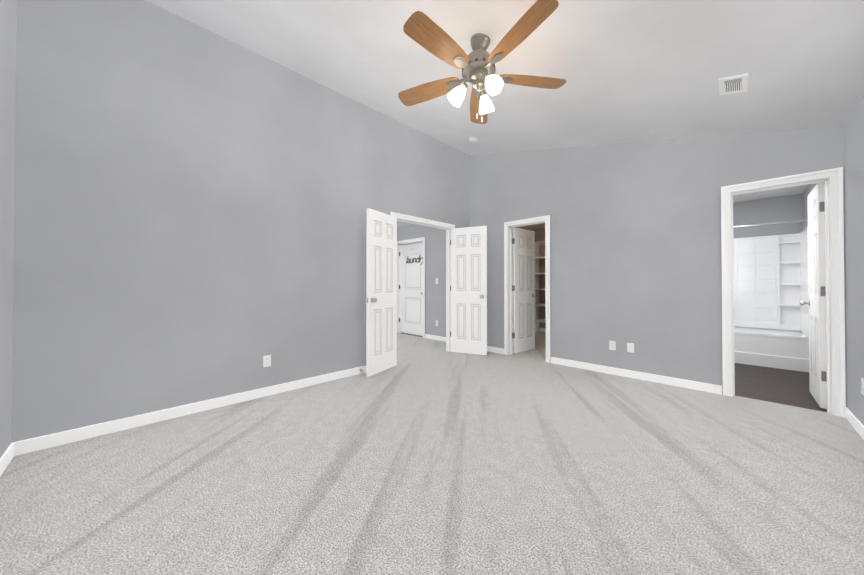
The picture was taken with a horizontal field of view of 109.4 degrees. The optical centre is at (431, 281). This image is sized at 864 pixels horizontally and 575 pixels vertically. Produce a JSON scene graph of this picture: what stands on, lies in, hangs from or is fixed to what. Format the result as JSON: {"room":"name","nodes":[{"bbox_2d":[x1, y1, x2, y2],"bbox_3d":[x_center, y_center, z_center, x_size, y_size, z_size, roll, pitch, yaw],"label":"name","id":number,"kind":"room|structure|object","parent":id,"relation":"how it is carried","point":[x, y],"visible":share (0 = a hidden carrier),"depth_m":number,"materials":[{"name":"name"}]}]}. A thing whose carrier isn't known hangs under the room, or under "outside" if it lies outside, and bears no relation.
{"room":"empty bedroom","nodes":[
{"label":"empty bedroom","id":0,"kind":"room"},
{"bbox_2d":[0,0,16,457],"bbox_3d":[-1.371,-0.598,0.552,0.115,3.450,4.000,0,-1,-45],"label":"wall","id":1,"kind":"structure","parent":0,"point":[8,10],"depth_m":1.89,"materials":[{"name":"grey paint"}]},
{"bbox_2d":[0,441,19,476],"bbox_3d":[-1.340,1.082,0.598,0.013,0.090,3.960,0,-1,-45],"label":"baseboard","id":2,"kind":"structure","parent":1,"relation":"attached to","point":[10,452],"depth_m":1.90,"materials":[{"name":"white wood"}]},
{"bbox_2d":[11,0,469,442],"bbox_3d":[-1.034,-0.570,3.798,5.180,3.450,0.115,0,-1,-45],"label":"wall","id":3,"kind":"structure","parent":0,"point":[193,202],"depth_m":2.60,"materials":[{"name":"grey paint"}]},
{"bbox_2d":[16,366,365,455],"bbox_3d":[-1.640,1.104,3.075,3.030,0.090,0.030,0,-1,-45],"label":"baseboard","id":4,"kind":"structure","parent":3,"relation":"attached to","point":[47,441],"depth_m":2.52,"materials":[{"name":"white wood"}]},
{"bbox_2d":[263,355,270,366],"bbox_3d":[-1.659,0.799,3.074,0.070,0.114,0.008,0,-1,-45],"label":"outlet","id":5,"kind":"object","parent":3,"relation":"attached to","point":[266,360],"visible":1,"depth_m":3.07,"materials":[{"name":"white plastic"}]},
{"bbox_2d":[365,208,396,376],"bbox_3d":[-0.635,0.129,3.947,0.167,2.030,0.606,0,-1,28],"label":"double door","id":6,"kind":"structure","parent":3,"relation":"in","point":[381,296],"depth_m":3.89,"materials":[{"name":"white wood"}]},
{"bbox_2d":[390,212,454,351],"bbox_3d":[-0.141,0.105,4.684,1.345,2.115,0.153,0,-1,-45],"label":"door frame","id":7,"kind":"structure","parent":3,"relation":"attached to","point":[447,227],"depth_m":5.08,"materials":[{"name":"white wood"}]},
{"bbox_2d":[450,226,486,354],"bbox_3d":[0.575,0.138,4.925,0.627,2.030,0.167,0,-1,24],"label":"double door","id":8,"kind":"structure","parent":3,"relation":"in","point":[468,290],"depth_m":4.90,"materials":[{"name":"white wood"}]},
{"bbox_2d":[397,224,445,336],"bbox_3d":[-0.196,-0.122,6.539,0.115,2.600,2.585,0,-1,-45],"label":"wall","id":9,"kind":"structure","parent":0,"point":[435,268],"depth_m":6.23,"materials":[{"name":"grey paint"}]},
{"bbox_2d":[397,237,424,337],"bbox_3d":[-0.438,0.123,6.779,0.153,2.115,0.960,0,-1,-45],"label":"door frame","id":10,"kind":"structure","parent":9,"relation":"attached to","point":[399,275],"depth_m":7.03,"materials":[{"name":"white wood"}]},
{"bbox_2d":[402,242,422,335],"bbox_3d":[-0.413,0.154,6.810,0.167,2.030,0.812,0,-1,-45],"label":"laundry door","id":11,"kind":"structure","parent":9,"relation":"in","point":[412,297],"depth_m":6.81,"materials":[{"name":"white wood"}]},
{"bbox_2d":[406,255,422,264],"bbox_3d":[-0.363,-0.472,6.739,0.008,0.210,0.640,0,-1,-45],"label":"sign","id":12,"kind":"object","parent":11,"relation":"attached to","point":[415,260],"visible":0.98,"depth_m":6.74,"materials":[{"name":"grey"}]},
{"bbox_2d":[425,334,445,341],"bbox_3d":[0.266,1.129,5.974,0.013,0.090,1.150,0,-1,-45],"label":"baseboard","id":13,"kind":"structure","parent":9,"relation":"attached to","point":[434,337],"depth_m":6.15,"materials":[{"name":"white wood"}]},
{"bbox_2d":[0,331,863,574],"bbox_3d":[0.439,1.188,4.102,7.715,0.060,6.715,0,-1,-45],"label":"floor carpet","id":14,"kind":"object","parent":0,"point":[424,456],"visible":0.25,"depth_m":1.71,"materials":[{"name":"grey carpet"}]},
{"bbox_2d":[146,0,863,229],"bbox_3d":[0.439,-1.841,4.128,7.715,1.117,6.715,0,-1,-45],"label":"ceiling","id":15,"kind":"structure","parent":0,"point":[629,71],"depth_m":2.40,"materials":[{"name":"paint"}]},
{"bbox_2d":[469,137,477,141],"bbox_3d":[0.608,-2.088,4.495,0.136,0.062,0.134,0,-1,-45],"label":"smoke detector","id":16,"kind":"object","parent":15,"relation":"attached to","point":[472,139],"visible":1,"depth_m":4.46,"materials":[{"name":"white plastic"}]},
{"bbox_2d":[398,0,565,123],"bbox_3d":[0.309,-1.484,2.239,1.266,0.652,1.324,0,-1,-45],"label":"ceiling fan","id":17,"kind":"object","parent":15,"relation":"hanging from","point":[476,65],"visible":1,"depth_m":2.18,"materials":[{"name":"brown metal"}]},
{"bbox_2d":[718,74,747,95],"bbox_3d":[2.269,-1.480,2.304,0.270,0.042,0.153,0,-1,-45],"label":"ceiling vent","id":18,"kind":"object","parent":15,"relation":"in","point":[733,84],"visible":1,"depth_m":2.29,"materials":[{"name":"white metal"}]},
{"bbox_2d":[530,229,545,327],"bbox_3d":[2.981,-0.118,6.956,0.100,2.600,3.485,0,-1,-45],"label":"wall","id":19,"kind":"structure","parent":0,"point":[539,234],"depth_m":7.26,"materials":[{"name":"beige paint"}]},
{"bbox_2d":[469,125,846,406],"bbox_3d":[2.161,-0.568,3.999,0.115,3.450,4.115,0,-1,-45],"label":"wall","id":20,"kind":"structure","parent":0,"point":[635,244],"depth_m":3.64,"materials":[{"name":"grey paint"}]},
{"bbox_2d":[487,346,503,353],"bbox_3d":[0.910,1.122,5.145,0.013,0.090,0.705,0,-1,-45],"label":"baseboard","id":21,"kind":"structure","parent":20,"relation":"attached to","point":[491,349],"depth_m":5.01,"materials":[{"name":"white wood"}]},
{"bbox_2d":[512,227,536,352],"bbox_3d":[1.534,0.139,5.105,0.630,2.030,0.167,0,-1,-41],"label":"closet door","id":22,"kind":"structure","parent":20,"relation":"in","point":[523,290],"depth_m":5.08,"materials":[{"name":"white wood"}]},
{"bbox_2d":[504,215,550,362],"bbox_3d":[1.474,0.105,4.682,0.153,2.115,0.750,0,-1,-45],"label":"door frame","id":23,"kind":"structure","parent":20,"relation":"attached to","point":[508,284],"depth_m":4.85,"materials":[{"name":"white wood"}]},
{"bbox_2d":[609,340,615,349],"bbox_3d":[2.250,0.795,3.811,0.008,0.114,0.070,0,-1,-45],"label":"outlet","id":24,"kind":"object","parent":20,"relation":"attached to","point":[612,345],"visible":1,"depth_m":3.81,"materials":[{"name":"white plastic"}]},
{"bbox_2d":[627,343,633,352],"bbox_3d":[2.387,0.794,3.673,0.009,0.114,0.070,0,-1,-45],"label":"outlet","id":25,"kind":"object","parent":20,"relation":"attached to","point":[630,347],"visible":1,"depth_m":3.67,"materials":[{"name":"white plastic"}]},
{"bbox_2d":[551,357,721,394],"bbox_3d":[2.322,1.109,3.732,0.013,0.090,1.770,0,-1,-45],"label":"baseboard","id":26,"kind":"structure","parent":20,"relation":"attached to","point":[706,387],"depth_m":3.57,"materials":[{"name":"white wood"}]},
{"bbox_2d":[721,167,845,417],"bbox_3d":[3.262,0.090,2.892,0.153,2.115,0.750,0,-1,-45],"label":"door frame","id":27,"kind":"structure","parent":20,"relation":"attached to","point":[832,179],"depth_m":2.67,"materials":[{"name":"white wood"}]},
{"bbox_2d":[800,182,826,408],"bbox_3d":[3.701,0.120,2.939,0.630,2.030,0.167,0,-1,-45],"label":"bathroom door","id":28,"kind":"structure","parent":20,"relation":"in","point":[816,302],"depth_m":2.82,"materials":[{"name":"white wood"}]},
{"bbox_2d":[733,194,802,237],"bbox_3d":[4.836,-0.135,5.040,0.104,2.600,1.850,0,-1,-45],"label":"wall","id":29,"kind":"structure","parent":0,"point":[778,209],"depth_m":4.67,"materials":[{"name":"grey paint"}]},
{"bbox_2d":[734,363,826,411],"bbox_3d":[3.961,1.188,4.108,2.722,0.060,1.915,0,-1,-45],"label":"floor","id":30,"kind":"structure","parent":0,"point":[782,386],"depth_m":3.39,"materials":[{"name":"tile"}]},
{"bbox_2d":[734,326,808,371],"bbox_3d":[4.557,0.938,4.680,0.774,0.450,1.520,0,-1,-45],"label":"bathtub","id":31,"kind":"object","parent":30,"relation":"on","point":[780,349],"visible":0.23,"depth_m":4.15,"materials":[{"name":"white ceramic"}]},
{"bbox_2d":[733,227,808,336],"bbox_3d":[4.562,0.008,4.693,0.760,1.410,1.520,0,-1,-45],"label":"bathtub surround","id":32,"kind":"object","parent":31,"relation":"on","point":[771,282],"visible":0.42,"depth_m":4.61,"materials":[{"name":"white tile"}]},
{"bbox_2d":[802,96,863,425],"bbox_3d":[2.728,-0.163,1.721,7.571,2.600,0.135,0,-1,-45],"label":"wall","id":33,"kind":"structure","parent":0,"point":[854,180],"depth_m":2.38,"materials":[{"name":"grey paint"}]},
{"bbox_2d":[845,407,863,439],"bbox_3d":[1.783,1.085,0.872,4.820,0.090,0.013,0,-1,-45],"label":"baseboard","id":34,"kind":"structure","parent":33,"relation":"attached to","point":[856,424],"depth_m":2.36,"materials":[{"name":"white wood"}]},
{"bbox_2d":[861,378,863,394],"bbox_3d":[3.143,0.766,2.229,0.070,0.114,0.008,0,-1,-45],"label":"outlet","id":35,"kind":"object","parent":33,"relation":"attached to","point":[862,385],"visible":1,"depth_m":2.23,"materials":[{"name":"white plastic"}]},
{"bbox_3d":[3.295,-0.137,4.726,2.521,2.600,0.115,0,-1,-45],"label":"wall","id":36,"kind":"structure","parent":0,"visible":0},
{"bbox_2d":[733,219,807,227],"bbox_3d":[4.300,-0.794,4.509,0.056,0.056,1.620,0,-1,-45],"label":"shower curtain rod","id":37,"kind":"object","parent":36,"relation":"attached to","point":[771,223],"visible":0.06,"depth_m":4.17,"materials":[{"name":"silver metal"}]},
{"bbox_3d":[2.073,-0.126,5.979,2.565,2.600,3.385,0,-1,-45],"label":"wall","id":38,"kind":"structure","parent":0,"visible":0},
{"bbox_2d":[535,241,545,331],"bbox_3d":[2.841,0.126,6.755,0.362,2.098,3.336,0,-1,-45],"label":"wire closet shelf","id":39,"kind":"object","parent":38,"relation":"attached to","point":[538,320],"visible":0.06,"depth_m":7.18,"materials":[{"name":"white metal"}]}
]}

